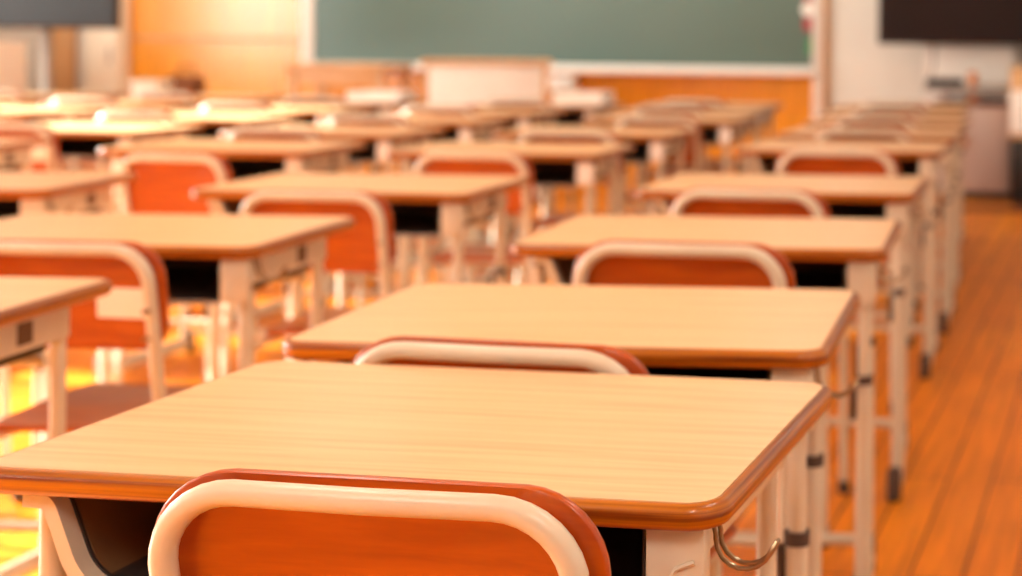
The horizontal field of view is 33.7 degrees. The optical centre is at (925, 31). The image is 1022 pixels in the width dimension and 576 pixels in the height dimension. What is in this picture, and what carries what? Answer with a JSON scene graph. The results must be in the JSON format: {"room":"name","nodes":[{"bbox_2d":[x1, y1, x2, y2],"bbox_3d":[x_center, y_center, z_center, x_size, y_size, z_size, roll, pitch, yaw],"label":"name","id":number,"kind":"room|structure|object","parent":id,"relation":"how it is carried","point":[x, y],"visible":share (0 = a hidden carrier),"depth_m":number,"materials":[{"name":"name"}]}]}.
{"room":"classroom","nodes":[
{"label":"classroom","id":0,"kind":"room"},
{"bbox_2d":[0,184,1021,575],"bbox_3d":[-2.772,1.100,4.436,10.400,0.100,13.703,0,0,7],"label":"floor","id":1,"kind":"structure","parent":0,"point":[958,512],"depth_m":4.53,"materials":[{"name":"orange wood"}]},
{"bbox_2d":[0,367,10,455],"bbox_3d":[-2.288,0.685,3.536,0.362,0.740,0.434,0,0,4],"label":"chair","id":2,"kind":"object","parent":1,"relation":"on","point":[4,371],"visible":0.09,"depth_m":3.69,"materials":[{"name":"beige metal"}]},
{"bbox_2d":[0,41,25,91],"bbox_3d":[-6.521,0.539,10.506,0.920,0.960,0.440,0,0,7],"label":"base cabinet","id":3,"kind":"object","parent":1,"relation":"on","point":[12,53],"visible":0.4,"depth_m":10.54,"materials":[{"name":"paint"}]},
{"bbox_2d":[0,99,40,105],"bbox_3d":[-4.766,0.684,7.773,0.694,0.700,0.488,0,0,7],"label":"school desk","id":4,"kind":"object","parent":1,"relation":"on","point":[3,102],"visible":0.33,"depth_m":7.83,"materials":[{"name":"wood"}]},
{"bbox_2d":[0,138,51,171],"bbox_3d":[-3.189,0.697,5.002,0.694,0.700,0.488,0,0,6],"label":"school desk","id":5,"kind":"object","parent":1,"relation":"on","point":[14,152],"visible":0.3,"depth_m":5.10,"materials":[{"name":"metal"}]},
{"bbox_2d":[0,90,64,171],"bbox_3d":[-4.737,0.665,8.293,0.362,0.740,0.434,0,0,7],"label":"chair","id":6,"kind":"object","parent":1,"relation":"on","point":[4,94],"visible":0.2,"depth_m":8.10,"materials":[{"name":"brown wood"}]},
{"bbox_2d":[40,29,52,92],"bbox_3d":[-5.301,0.279,9.302,0.820,1.500,0.400,0,0,2],"label":"stand","id":7,"kind":"object","parent":1,"relation":"on","point":[46,34],"visible":0.05,"depth_m":9.30,"materials":[{"name":"grey metal"}]},
{"bbox_2d":[0,0,120,28],"bbox_3d":[-5.262,-0.396,9.183,1.250,0.750,0.114,0,0,2],"label":"television","id":8,"kind":"object","parent":7,"relation":"attached to","point":[19,14],"visible":1,"depth_m":9.12,"materials":[{"name":"black plastic"}]},
{"bbox_2d":[0,277,111,439],"bbox_3d":[-1.512,0.710,2.118,0.694,0.700,0.488,0,0,2],"label":"school desk","id":9,"kind":"object","parent":1,"relation":"on","point":[34,311],"visible":0.56,"depth_m":2.25,"materials":[{"name":"wood"}]},
{"bbox_2d":[0,344,46,366],"bbox_3d":[-1.540,0.420,2.116,0.540,0.080,0.356,0,0,2],"label":"tray","id":10,"kind":"object","parent":9,"relation":"on","point":[11,355],"depth_m":2.23,"materials":[{"name":"grey metal"}]},
{"bbox_2d":[0,123,113,212],"bbox_3d":[-3.088,0.679,5.553,0.362,0.740,0.434,0,0,5],"label":"chair","id":11,"kind":"object","parent":1,"relation":"on","point":[44,158],"visible":0.32,"depth_m":5.37,"materials":[{"name":"beige metal"}]},
{"bbox_2d":[0,106,135,171],"bbox_3d":[-3.910,0.691,7.009,0.694,0.700,0.488,0,0,6],"label":"school desk","id":12,"kind":"object","parent":1,"relation":"on","point":[34,114],"visible":0.31,"depth_m":6.92,"materials":[{"name":"wood"}]},
{"bbox_2d":[20,117,62,122],"bbox_3d":[-3.939,0.407,7.001,0.547,0.092,0.385,0,0,7],"label":"tray","id":13,"kind":"object","parent":12,"relation":"on","point":[29,119],"depth_m":7.19,"materials":[{"name":"grey metal"}]},
{"bbox_2d":[0,171,136,501],"bbox_3d":[-2.307,0.704,3.801,0.694,0.700,0.488,0,0,-1],"label":"school desk","id":14,"kind":"object","parent":1,"relation":"on","point":[21,192],"visible":0.4,"depth_m":3.82,"materials":[{"name":"wood"}]},
{"bbox_2d":[0,199,99,218],"bbox_3d":[-2.335,0.414,3.799,0.540,0.080,0.356,0,0,-1],"label":"tray","id":15,"kind":"object","parent":14,"relation":"on","point":[9,208],"depth_m":3.86,"materials":[{"name":"grey metal"}]},
{"bbox_2d":[21,92,124,171],"bbox_3d":[-4.709,0.684,8.492,0.694,0.700,0.488,0,0,6],"label":"school desk","id":16,"kind":"object","parent":1,"relation":"on","point":[44,97],"visible":0.12,"depth_m":8.50,"materials":[{"name":"wood"}]},
{"bbox_2d":[50,97,118,171],"bbox_3d":[-3.868,0.672,7.522,0.362,0.740,0.434,0,0,7],"label":"chair","id":17,"kind":"object","parent":1,"relation":"on","point":[62,101],"visible":0.22,"depth_m":7.35,"materials":[{"name":"brown wood"}]},
{"bbox_2d":[0,239,195,532],"bbox_3d":[-1.382,0.698,2.725,0.369,0.729,0.434,0,0,3],"label":"chair","id":18,"kind":"object","parent":1,"relation":"on","point":[134,315],"visible":0.58,"depth_m":2.55,"materials":[{"name":"orange wood"}]},
{"bbox_2d":[85,0,129,171],"bbox_3d":[-5.889,0.149,11.429,0.255,1.750,0.160,0,0,7],"label":"locker","id":19,"kind":"object","parent":1,"relation":"on","point":[107,50],"visible":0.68,"depth_m":11.37,"materials":[{"name":"cream painted metal"},{"name":"grey metal"}]},
{"bbox_2d":[29,122,203,310],"bbox_3d":[-3.076,0.698,5.844,0.694,0.700,0.488,0,0,7],"label":"school desk","id":20,"kind":"object","parent":1,"relation":"on","point":[76,140],"visible":0.28,"depth_m":5.86,"materials":[{"name":"wood"}]},
{"bbox_2d":[57,136,118,158],"bbox_3d":[-3.105,0.413,5.837,0.540,0.092,0.374,0,0,7],"label":"tray","id":21,"kind":"object","parent":20,"relation":"on","point":[70,147],"depth_m":6.03,"materials":[{"name":"grey metal"}]},
{"bbox_2d":[40,100,218,111],"bbox_3d":[-3.847,0.691,7.706,0.694,0.700,0.488,0,0,7],"label":"school desk","id":22,"kind":"object","parent":1,"relation":"on","point":[140,105],"visible":0.06,"depth_m":7.62,"materials":[{"name":"wood"}]},
{"bbox_2d":[97,111,178,198],"bbox_3d":[-3.031,0.679,6.332,0.362,0.740,0.434,0,0,7],"label":"chair","id":23,"kind":"object","parent":1,"relation":"on","point":[113,116],"visible":0.23,"depth_m":6.14,"materials":[{"name":"brown wood"}]},
{"bbox_2d":[129,80,172,96],"bbox_3d":[-4.858,0.668,9.962,0.200,0.730,0.160,0,0,7],"label":"box","id":24,"kind":"object","parent":1,"relation":"on","point":[139,86],"visible":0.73,"depth_m":9.90,"materials":[{"name":"fabric"}]},
{"bbox_2d":[134,91,196,100],"bbox_3d":[-3.829,0.673,8.223,0.362,0.740,0.434,0,0,7],"label":"chair","id":25,"kind":"object","parent":1,"relation":"on","point":[172,96],"visible":0.21,"depth_m":8.03,"materials":[{"name":"beige metal"}]},
{"bbox_2d":[0,213,354,575],"bbox_3d":[-1.441,0.711,2.910,0.694,0.700,0.488,0,0,2],"label":"school desk","id":26,"kind":"object","parent":1,"relation":"on","point":[206,259],"visible":0.52,"depth_m":2.91,"materials":[{"name":"wood"}]},
{"bbox_2d":[160,258,309,304],"bbox_3d":[-1.470,0.427,2.900,0.569,0.092,0.418,0,0,7],"label":"tray","id":27,"kind":"object","parent":26,"relation":"on","point":[189,280],"depth_m":2.92,"materials":[{"name":"grey metal"}]},
{"bbox_2d":[113,153,288,382],"bbox_3d":[-2.026,0.695,4.521,0.348,0.725,0.434,0,0,9],"label":"chair","id":28,"kind":"object","parent":1,"relation":"on","point":[164,184],"visible":0.39,"depth_m":4.35,"materials":[{"name":"orange wood"}]},
{"bbox_2d":[125,94,284,103],"bbox_3d":[-3.798,0.692,8.406,0.694,0.700,0.488,0,0,7],"label":"school desk","id":29,"kind":"object","parent":1,"relation":"on","point":[264,99],"visible":0.16,"depth_m":8.33,"materials":[{"name":"wood"}]},
{"bbox_2d":[111,112,302,212],"bbox_3d":[-3.001,0.698,6.621,0.694,0.700,0.488,0,0,6],"label":"school desk","id":30,"kind":"object","parent":1,"relation":"on","point":[214,123],"visible":0.17,"depth_m":6.64,"materials":[{"name":"wood"}]},
{"bbox_2d":[188,124,236,138],"bbox_3d":[-3.030,0.414,6.613,0.547,0.092,0.385,0,0,7],"label":"tray","id":31,"kind":"object","parent":30,"relation":"on","point":[210,131],"depth_m":6.80,"materials":[{"name":"grey metal"}]},
{"bbox_2d":[95,139,365,381],"bbox_3d":[-2.156,0.705,4.992,0.694,0.700,0.488,0,0,4],"label":"school desk","id":32,"kind":"object","parent":1,"relation":"on","point":[246,159],"visible":0.44,"depth_m":4.98,"materials":[{"name":"wood"}]},
{"bbox_2d":[111,156,338,181],"bbox_3d":[-2.185,0.421,4.983,0.557,0.092,0.400,0,0,7],"label":"tray","id":33,"kind":"object","parent":32,"relation":"on","point":[242,167],"depth_m":5.09,"materials":[{"name":"grey metal"}]},
{"bbox_2d":[200,102,273,112],"bbox_3d":[-2.991,0.680,7.123,0.362,0.740,0.434,0,0,7],"label":"chair","id":34,"kind":"object","parent":1,"relation":"on","point":[216,107],"visible":0.22,"depth_m":6.93,"materials":[{"name":"beige metal"}]},
{"bbox_2d":[195,104,374,173],"bbox_3d":[-2.953,0.699,7.361,0.694,0.700,0.488,0,0,7],"label":"school desk","id":35,"kind":"object","parent":1,"relation":"on","point":[312,114],"visible":0.18,"depth_m":7.36,"materials":[{"name":"wood"}]},
{"bbox_2d":[290,115,316,124],"bbox_3d":[-2.983,0.414,7.354,0.540,0.092,0.374,0,0,7],"label":"tray","id":36,"kind":"object","parent":35,"relation":"on","point":[307,119],"depth_m":7.54,"materials":[{"name":"grey metal"}]},
{"bbox_2d":[221,126,363,348],"bbox_3d":[-2.157,0.686,5.485,0.362,0.740,0.434,0,0,6],"label":"chair","id":37,"kind":"object","parent":1,"relation":"on","point":[244,132],"visible":0.26,"depth_m":5.30,"materials":[{"name":"beige metal"}]},
{"bbox_2d":[240,189,393,364],"bbox_3d":[-1.276,0.699,3.538,0.351,0.729,0.434,0,0,6],"label":"chair","id":38,"kind":"object","parent":1,"relation":"on","point":[368,247],"visible":0.44,"depth_m":3.36,"materials":[{"name":"orange wood"}]},
{"bbox_2d":[282,96,372,172],"bbox_3d":[-2.937,0.680,7.867,0.362,0.740,0.434,0,0,7],"label":"chair","id":39,"kind":"object","parent":1,"relation":"on","point":[291,100],"visible":0.23,"depth_m":7.68,"materials":[{"name":"brown wood"}]},
{"bbox_2d":[220,125,445,324],"bbox_3d":[-2.137,0.705,5.775,0.694,0.700,0.488,0,0,7],"label":"school desk","id":40,"kind":"object","parent":1,"relation":"on","point":[379,140],"visible":0.34,"depth_m":5.76,"materials":[{"name":"wood"}]},
{"bbox_2d":[325,140,392,162],"bbox_3d":[-2.166,0.421,5.768,0.540,0.092,0.374,0,0,7],"label":"tray","id":41,"kind":"object","parent":40,"relation":"on","point":[372,153],"depth_m":5.80,"materials":[{"name":"grey metal"}]},
{"bbox_2d":[267,99,427,173],"bbox_3d":[-2.919,0.699,8.062,0.694,0.700,0.488,0,0,6],"label":"school desk","id":42,"kind":"object","parent":1,"relation":"on","point":[381,108],"visible":0.2,"depth_m":7.89,"materials":[{"name":"wood"}]},
{"bbox_2d":[346,90,416,101],"bbox_3d":[-2.747,0.324,8.030,0.280,0.050,0.200,0,0,7],"label":"paper tray","id":43,"kind":"object","parent":42,"relation":"on","point":[364,95],"visible":1,"depth_m":7.94,"materials":[{"name":"white paint"}]},
{"bbox_2d":[285,63,413,173],"bbox_3d":[-3.742,0.625,10.329,0.660,0.835,0.450,0,0,7],"label":"desk","id":44,"kind":"object","parent":1,"relation":"on","point":[323,75],"visible":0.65,"depth_m":10.14,"materials":[{"name":"beige wood"}]},
{"bbox_2d":[191,173,528,380],"bbox_3d":[-1.329,0.712,3.808,0.694,0.700,0.488,0,0,4],"label":"school desk","id":45,"kind":"object","parent":1,"relation":"on","point":[430,206],"visible":0.41,"depth_m":3.75,"materials":[{"name":"wood"}]},
{"bbox_2d":[208,199,494,237],"bbox_3d":[-1.358,0.428,3.799,0.557,0.092,0.400,0,0,7],"label":"tray","id":46,"kind":"object","parent":45,"relation":"on","point":[411,217],"depth_m":3.78,"materials":[{"name":"grey metal"}]},
{"bbox_2d":[148,468,610,575],"bbox_3d":[-0.392,0.705,1.381,0.387,0.732,0.434,0,0,9],"label":"chair","id":47,"kind":"object","parent":1,"relation":"on","point":[234,521],"visible":1,"depth_m":1.20,"materials":[{"name":"orange wood"}]},
{"bbox_2d":[323,114,443,306],"bbox_3d":[-2.112,0.687,6.266,0.362,0.740,0.434,0,0,7],"label":"chair","id":48,"kind":"object","parent":1,"relation":"on","point":[342,119],"visible":0.2,"depth_m":6.08,"materials":[{"name":"beige metal"}]},
{"bbox_2d":[318,114,512,288],"bbox_3d":[-2.084,0.706,6.545,0.694,0.700,0.488,0,0,6],"label":"school desk","id":49,"kind":"object","parent":1,"relation":"on","point":[458,128],"visible":0.42,"depth_m":6.53,"materials":[{"name":"wood"}]},
{"bbox_2d":[431,127,492,142],"bbox_3d":[-2.113,0.422,6.537,0.547,0.092,0.385,0,0,7],"label":"tray","id":50,"kind":"object","parent":49,"relation":"on","point":[455,134],"depth_m":6.61,"materials":[{"name":"grey metal"}]},
{"bbox_2d":[0,361,831,575],"bbox_3d":[-0.440,0.719,1.497,0.694,0.700,0.488,0,0,8],"label":"school desk","id":51,"kind":"object","parent":1,"relation":"on","point":[662,467],"visible":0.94,"depth_m":1.43,"materials":[{"name":"brown wood"}]},
{"bbox_2d":[22,495,645,575],"bbox_3d":[-0.469,0.435,1.494,0.548,0.092,0.375,0,0,7],"label":"tray","id":52,"kind":"object","parent":51,"relation":"on","point":[79,536],"depth_m":1.38,"materials":[{"name":"grey metal"}]},
{"bbox_2d":[396,105,477,275],"bbox_3d":[-2.082,0.687,7.053,0.362,0.740,0.434,0,0,7],"label":"chair","id":53,"kind":"object","parent":1,"relation":"on","point":[447,110],"visible":0.19,"depth_m":6.86,"materials":[{"name":"beige metal"}]},
{"bbox_2d":[414,151,533,284],"bbox_3d":[-1.263,0.701,4.666,0.362,0.725,0.434,0,0,6],"label":"chair","id":54,"kind":"object","parent":1,"relation":"on","point":[520,200],"visible":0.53,"depth_m":4.49,"materials":[{"name":"brown wood"}]},
{"bbox_2d":[393,107,566,272],"bbox_3d":[-2.017,0.706,7.241,0.694,0.700,0.488,0,0,8],"label":"school desk","id":55,"kind":"object","parent":1,"relation":"on","point":[522,117],"visible":0.24,"depth_m":7.24,"materials":[{"name":"wood"}]},
{"bbox_2d":[420,59,552,195],"bbox_3d":[-2.758,0.613,9.994,0.790,0.875,0.510,0,0,-15],"label":"lectern","id":56,"kind":"object","parent":1,"relation":"on","point":[461,82],"visible":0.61,"depth_m":9.76,"materials":[{"name":"white paint"}]},
{"bbox_2d":[386,141,633,290],"bbox_3d":[-1.277,0.712,4.971,0.694,0.700,0.488,0,0,4],"label":"school desk","id":57,"kind":"object","parent":1,"relation":"on","point":[567,165],"visible":0.38,"depth_m":4.90,"materials":[{"name":"wood"}]},
{"bbox_2d":[399,159,608,187],"bbox_3d":[-1.306,0.428,4.962,0.557,0.092,0.400,0,0,7],"label":"tray","id":58,"kind":"object","parent":57,"relation":"on","point":[567,173],"depth_m":4.98,"materials":[{"name":"grey metal"}]},
{"bbox_2d":[481,99,572,239],"bbox_3d":[-1.915,0.688,7.737,0.362,0.740,0.434,0,0,7],"label":"chair","id":59,"kind":"object","parent":1,"relation":"on","point":[494,103],"visible":0.23,"depth_m":7.56,"materials":[{"name":"beige metal"}]},
{"bbox_2d":[352,336,736,575],"bbox_3d":[-0.452,0.710,1.968,0.391,0.721,0.434,0,0,10],"label":"chair","id":60,"kind":"object","parent":1,"relation":"on","point":[395,350],"visible":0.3,"depth_m":1.77,"materials":[{"name":"beige metal"}]},
{"bbox_2d":[469,101,624,238],"bbox_3d":[-1.873,0.707,7.929,0.694,0.700,0.488,0,0,7],"label":"school desk","id":61,"kind":"object","parent":1,"relation":"on","point":[575,114],"visible":0.28,"depth_m":7.91,"materials":[{"name":"wood"}]},
{"bbox_2d":[555,111,584,125],"bbox_3d":[-1.903,0.423,7.922,0.540,0.092,0.374,0,0,7],"label":"tray","id":62,"kind":"object","parent":61,"relation":"on","point":[571,118],"depth_m":8.10,"materials":[{"name":"grey metal"}]},
{"bbox_2d":[553,91,613,104],"bbox_3d":[-1.700,0.328,7.897,0.250,0.060,0.200,0,0,6],"label":"paper tray","id":63,"kind":"object","parent":61,"relation":"on","point":[563,97],"visible":1,"depth_m":7.80,"materials":[{"name":"white paint"}]},
{"bbox_2d":[282,283,859,575],"bbox_3d":[-0.419,0.719,2.075,0.694,0.700,0.488,0,0,3],"label":"school desk","id":64,"kind":"object","parent":1,"relation":"on","point":[768,334],"visible":0.61,"depth_m":2.02,"materials":[{"name":"wood"}]},
{"bbox_2d":[315,360,770,380],"bbox_3d":[-0.448,0.435,2.065,0.566,0.092,0.414,0,0,7],"label":"tray","id":65,"kind":"object","parent":64,"relation":"on","point":[719,369],"depth_m":2.15,"materials":[{"name":"grey metal"}]},
{"bbox_2d":[515,129,647,283],"bbox_3d":[-1.164,0.695,5.439,0.376,0.740,0.434,0,0,7],"label":"chair","id":66,"kind":"object","parent":1,"relation":"on","point":[537,135],"visible":0.27,"depth_m":5.26,"materials":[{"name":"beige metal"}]},
{"bbox_2d":[491,126,698,284],"bbox_3d":[-1.199,0.713,5.858,0.694,0.700,0.488,0,0,7],"label":"school desk","id":67,"kind":"object","parent":1,"relation":"on","point":[658,145],"visible":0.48,"depth_m":5.83,"materials":[{"name":"wood"}]},
{"bbox_2d":[502,139,677,163],"bbox_3d":[-1.228,0.429,5.850,0.540,0.092,0.374,0,0,7],"label":"tray","id":68,"kind":"object","parent":67,"relation":"on","point":[643,152],"depth_m":5.87,"materials":[{"name":"grey metal"}]},
{"bbox_2d":[615,116,701,215],"bbox_3d":[-1.017,0.696,6.318,0.362,0.740,0.434,0,0,7],"label":"chair","id":69,"kind":"object","parent":1,"relation":"on","point":[693,150],"visible":0.29,"depth_m":6.13,"materials":[{"name":"orange wood"}]},
{"bbox_2d":[581,114,757,213],"bbox_3d":[-1.073,0.714,6.769,0.694,0.700,0.488,0,0,7],"label":"school desk","id":70,"kind":"object","parent":1,"relation":"on","point":[716,130],"visible":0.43,"depth_m":6.73,"materials":[{"name":"wood"}]},
{"bbox_2d":[591,124,738,145],"bbox_3d":[-1.103,0.430,6.762,0.540,0.092,0.374,0,0,7],"label":"tray","id":71,"kind":"object","parent":70,"relation":"on","point":[712,134],"depth_m":6.75,"materials":[{"name":"grey metal"}]},
{"bbox_2d":[633,104,724,215],"bbox_3d":[-1.118,0.695,7.263,0.362,0.740,0.434,0,0,7],"label":"chair","id":72,"kind":"object","parent":1,"relation":"on","point":[644,109],"visible":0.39,"depth_m":7.10,"materials":[{"name":"brown wood"}]},
{"bbox_2d":[573,239,794,546],"bbox_3d":[-0.365,0.701,2.687,0.376,0.740,0.434,0,0,7],"label":"chair","id":73,"kind":"object","parent":1,"relation":"on","point":[652,263],"visible":0.34,"depth_m":2.50,"materials":[{"name":"orange wood"}]},
{"bbox_2d":[608,107,768,213],"bbox_3d":[-1.085,0.714,7.385,0.694,0.700,0.488,0,0,7],"label":"school desk","id":74,"kind":"object","parent":1,"relation":"on","point":[752,126],"visible":0.23,"depth_m":7.42,"materials":[{"name":"wood"}]},
{"bbox_2d":[661,99,738,173],"bbox_3d":[-1.102,0.695,7.866,0.362,0.740,0.434,0,0,7],"label":"chair","id":75,"kind":"object","parent":1,"relation":"on","point":[705,103],"visible":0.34,"depth_m":7.70,"materials":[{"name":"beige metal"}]},
{"bbox_2d":[635,102,782,213],"bbox_3d":[-1.071,0.714,7.978,0.694,0.700,0.488,0,0,7],"label":"school desk","id":76,"kind":"object","parent":1,"relation":"on","point":[762,119],"visible":0.2,"depth_m":7.93,"materials":[{"name":"wood"}]},
{"bbox_2d":[511,215,907,575],"bbox_3d":[-0.373,0.720,2.943,0.694,0.700,0.488,0,0,3],"label":"school desk","id":77,"kind":"object","parent":1,"relation":"on","point":[821,253],"visible":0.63,"depth_m":2.83,"materials":[{"name":"wood"}]},
{"bbox_2d":[534,257,847,289],"bbox_3d":[-0.402,0.436,2.933,0.567,0.092,0.415,0,0,7],"label":"tray","id":78,"kind":"object","parent":77,"relation":"on","point":[809,272],"depth_m":2.88,"materials":[{"name":"grey metal"}]},
{"bbox_2d":[670,187,854,547],"bbox_3d":[-0.349,0.701,3.533,0.366,0.740,0.434,0,0,9],"label":"chair","id":79,"kind":"object","parent":1,"relation":"on","point":[700,201],"visible":0.3,"depth_m":3.35,"materials":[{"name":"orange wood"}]},
{"bbox_2d":[635,173,930,501],"bbox_3d":[-0.324,0.720,3.882,0.694,0.700,0.488,0,0,4],"label":"school desk","id":80,"kind":"object","parent":1,"relation":"on","point":[849,197],"visible":0.51,"depth_m":3.75,"materials":[{"name":"wood"}]},
{"bbox_2d":[653,199,885,218],"bbox_3d":[-0.353,0.436,3.873,0.557,0.092,0.400,0,0,7],"label":"tray","id":81,"kind":"object","parent":80,"relation":"on","point":[838,208],"depth_m":4.04,"materials":[{"name":"grey metal"}]},
{"bbox_2d":[776,148,909,413],"bbox_3d":[-0.232,0.702,4.690,0.373,0.740,0.434,0,0,7],"label":"chair","id":82,"kind":"object","parent":1,"relation":"on","point":[797,161],"visible":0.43,"depth_m":4.51,"materials":[{"name":"orange wood"}]},
{"bbox_2d":[735,139,953,378],"bbox_3d":[-0.244,0.721,5.182,0.694,0.700,0.488,0,0,7],"label":"school desk","id":83,"kind":"object","parent":1,"relation":"on","point":[914,159],"visible":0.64,"depth_m":5.07,"materials":[{"name":"wood"}]},
{"bbox_2d":[748,156,918,176],"bbox_3d":[-0.273,0.437,5.174,0.544,0.092,0.379,0,0,7],"label":"tray","id":84,"kind":"object","parent":83,"relation":"on","point":[908,165],"depth_m":5.14,"materials":[{"name":"grey metal"}]},
{"bbox_2d":[815,128,918,345],"bbox_3d":[-0.201,0.703,5.649,0.362,0.740,0.434,0,0,6],"label":"chair","id":85,"kind":"object","parent":1,"relation":"on","point":[838,134],"visible":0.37,"depth_m":5.46,"materials":[{"name":"beige metal"}]},
{"bbox_2d":[777,127,967,333],"bbox_3d":[-0.178,0.721,5.919,0.694,0.700,0.488,0,0,7],"label":"school desk","id":86,"kind":"object","parent":1,"relation":"on","point":[946,208],"visible":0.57,"depth_m":5.73,"materials":[{"name":"metal"}]},
{"bbox_2d":[834,117,925,308],"bbox_3d":[-0.172,0.703,6.392,0.362,0.740,0.434,0,0,8],"label":"chair","id":87,"kind":"object","parent":1,"relation":"on","point":[857,122],"visible":0.32,"depth_m":6.20,"materials":[{"name":"beige metal"}]},
{"bbox_2d":[803,117,971,293],"bbox_3d":[-0.141,0.722,6.650,0.694,0.700,0.488,0,0,7],"label":"school desk","id":88,"kind":"object","parent":1,"relation":"on","point":[923,123],"visible":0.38,"depth_m":6.55,"materials":[{"name":"wood"}]},
{"bbox_2d":[850,108,925,216],"bbox_3d":[-0.148,0.703,7.125,0.362,0.740,0.434,0,0,7],"label":"chair","id":89,"kind":"object","parent":1,"relation":"on","point":[861,112],"visible":0.2,"depth_m":6.93,"materials":[{"name":"beige wood"}]},
{"bbox_2d":[819,109,970,244],"bbox_3d":[-0.126,0.722,7.354,0.694,0.700,0.488,0,0,6],"label":"school desk","id":90,"kind":"object","parent":1,"relation":"on","point":[943,114],"visible":0.23,"depth_m":7.22,"materials":[{"name":"wood"}]},
{"bbox_2d":[863,101,931,109],"bbox_3d":[-0.119,0.703,7.827,0.362,0.740,0.434,0,0,7],"label":"chair","id":91,"kind":"object","parent":1,"relation":"on","point":[918,105],"visible":0.2,"depth_m":7.63,"materials":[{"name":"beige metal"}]},
{"bbox_2d":[834,103,972,243],"bbox_3d":[-0.094,0.722,8.046,0.694,0.700,0.488,0,0,7],"label":"school desk","id":92,"kind":"object","parent":1,"relation":"on","point":[949,107],"visible":0.24,"depth_m":8.09,"materials":[{"name":"metal"}]},
{"bbox_2d":[923,85,1010,200],"bbox_3d":[0.285,0.713,10.331,0.570,0.725,0.410,0,0,7],"label":"storage cabinet","id":93,"kind":"object","parent":1,"relation":"on","point":[987,155],"visible":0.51,"depth_m":10.15,"materials":[{"name":"grey metal"}]},
{"bbox_2d":[931,100,1009,106],"bbox_3d":[0.310,0.464,10.338,0.515,0.022,0.370,0,0,7],"label":"shelf","id":94,"kind":"object","parent":93,"relation":"attached to","point":[1006,103],"depth_m":10.17,"materials":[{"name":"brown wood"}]},
{"bbox_2d":[924,45,1015,192],"bbox_3d":[0.317,0.275,10.632,0.650,1.600,0.185,0,0,7],"label":"stand","id":95,"kind":"object","parent":1,"relation":"on","point":[992,63],"visible":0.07,"depth_m":10.59,"materials":[{"name":"white paint"}]},
{"bbox_2d":[878,0,1021,44],"bbox_3d":[0.411,-0.334,10.465,1.450,0.840,0.114,0,0,7],"label":"television","id":96,"kind":"object","parent":95,"relation":"attached to","point":[945,22],"visible":1,"depth_m":10.44,"materials":[{"name":"black plastic"}]},
{"bbox_2d":[937,204,1021,212],"bbox_3d":[1.052,1.075,9.527,2.100,0.012,0.270,0,0,7],"label":"baseboard","id":97,"kind":"structure","parent":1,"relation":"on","point":[966,208],"depth_m":9.56,"materials":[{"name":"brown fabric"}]},
{"bbox_2d":[1009,66,1021,205],"bbox_3d":[0.820,0.649,9.935,0.570,0.860,0.420,0,0,7],"label":"base cabinet","id":98,"kind":"object","parent":1,"relation":"on","point":[1015,123],"visible":1,"depth_m":9.77,"materials":[{"name":"beige wood"}]},
{"bbox_3d":[-4.818,0.723,10.360,0.300,0.620,0.260,0,0,7],"label":"stool","id":99,"kind":"object","parent":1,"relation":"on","visible":0},
{"bbox_2d":[167,65,204,93],"bbox_3d":[-4.815,0.314,10.350,0.220,0.198,0.120,0,0,7],"label":"bag","id":100,"kind":"object","parent":99,"relation":"on","point":[194,84],"visible":0.85,"depth_m":10.30,"materials":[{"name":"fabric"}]},
{"bbox_2d":[0,0,1021,176],"bbox_3d":[-1.912,-0.443,11.093,10.000,3.000,0.120,0,0,7],"label":"wall","id":101,"kind":"structure","parent":0,"point":[861,69],"depth_m":10.85,"materials":[{"name":"beige paint"}]},
{"bbox_2d":[52,29,77,171],"bbox_3d":[-6.280,-0.478,11.563,0.215,2.999,0.049,0,0,7],"label":"trim","id":102,"kind":"structure","parent":101,"relation":"attached to","point":[64,47],"depth_m":11.54,"materials":[{"name":"beige wood"}]},
{"bbox_2d":[130,36,299,40],"bbox_3d":[-5.152,0.048,11.416,1.500,0.025,0.012,0,0,7],"label":"trim","id":103,"kind":"structure","parent":101,"relation":"attached to","point":[131,37],"depth_m":11.40,"materials":[{"name":"beige wood"}]},
{"bbox_2d":[129,0,812,184],"bbox_3d":[-3.327,-0.454,11.201,5.165,2.999,0.021,0,0,7],"label":"wall panel","id":104,"kind":"object","parent":101,"relation":"attached to","point":[227,67],"depth_m":11.36,"materials":[{"name":"orange wood"}]},
{"bbox_2d":[300,0,815,75],"bbox_3d":[-2.595,-0.371,11.021,3.715,1.315,0.135,0,0,7],"label":"chalkboard","id":105,"kind":"object","parent":101,"relation":"attached to","point":[594,36],"visible":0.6,"depth_m":11.04,"materials":[{"name":"green"}]},
{"bbox_2d":[548,76,577,91],"bbox_3d":[-2.505,0.357,10.962,0.180,0.110,0.128,0,0,7],"label":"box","id":106,"kind":"object","parent":105,"relation":"attached to","point":[555,83],"visible":0.92,"depth_m":10.91,"materials":[{"name":"white paint"}]},
{"bbox_2d":[387,66,811,74],"bbox_3d":[-2.566,0.263,10.991,3.600,0.032,0.083,0,0,7],"label":"chalk tray","id":107,"kind":"object","parent":105,"relation":"on","point":[729,70],"depth_m":10.87,"materials":[{"name":"white paint"}]},
{"bbox_2d":[812,0,822,119],"bbox_3d":[-0.731,-0.433,10.852,0.065,2.999,0.059,0,0,7],"label":"trim","id":108,"kind":"structure","parent":101,"relation":"attached to","point":[817,94],"depth_m":10.82,"materials":[{"name":"white paint"}]},
{"bbox_2d":[823,0,828,112],"bbox_3d":[-0.679,-0.432,10.855,0.033,2.999,0.039,0,0,7],"label":"trim","id":109,"kind":"structure","parent":101,"relation":"attached to","point":[825,2],"depth_m":10.84,"materials":[{"name":"beige wood"}]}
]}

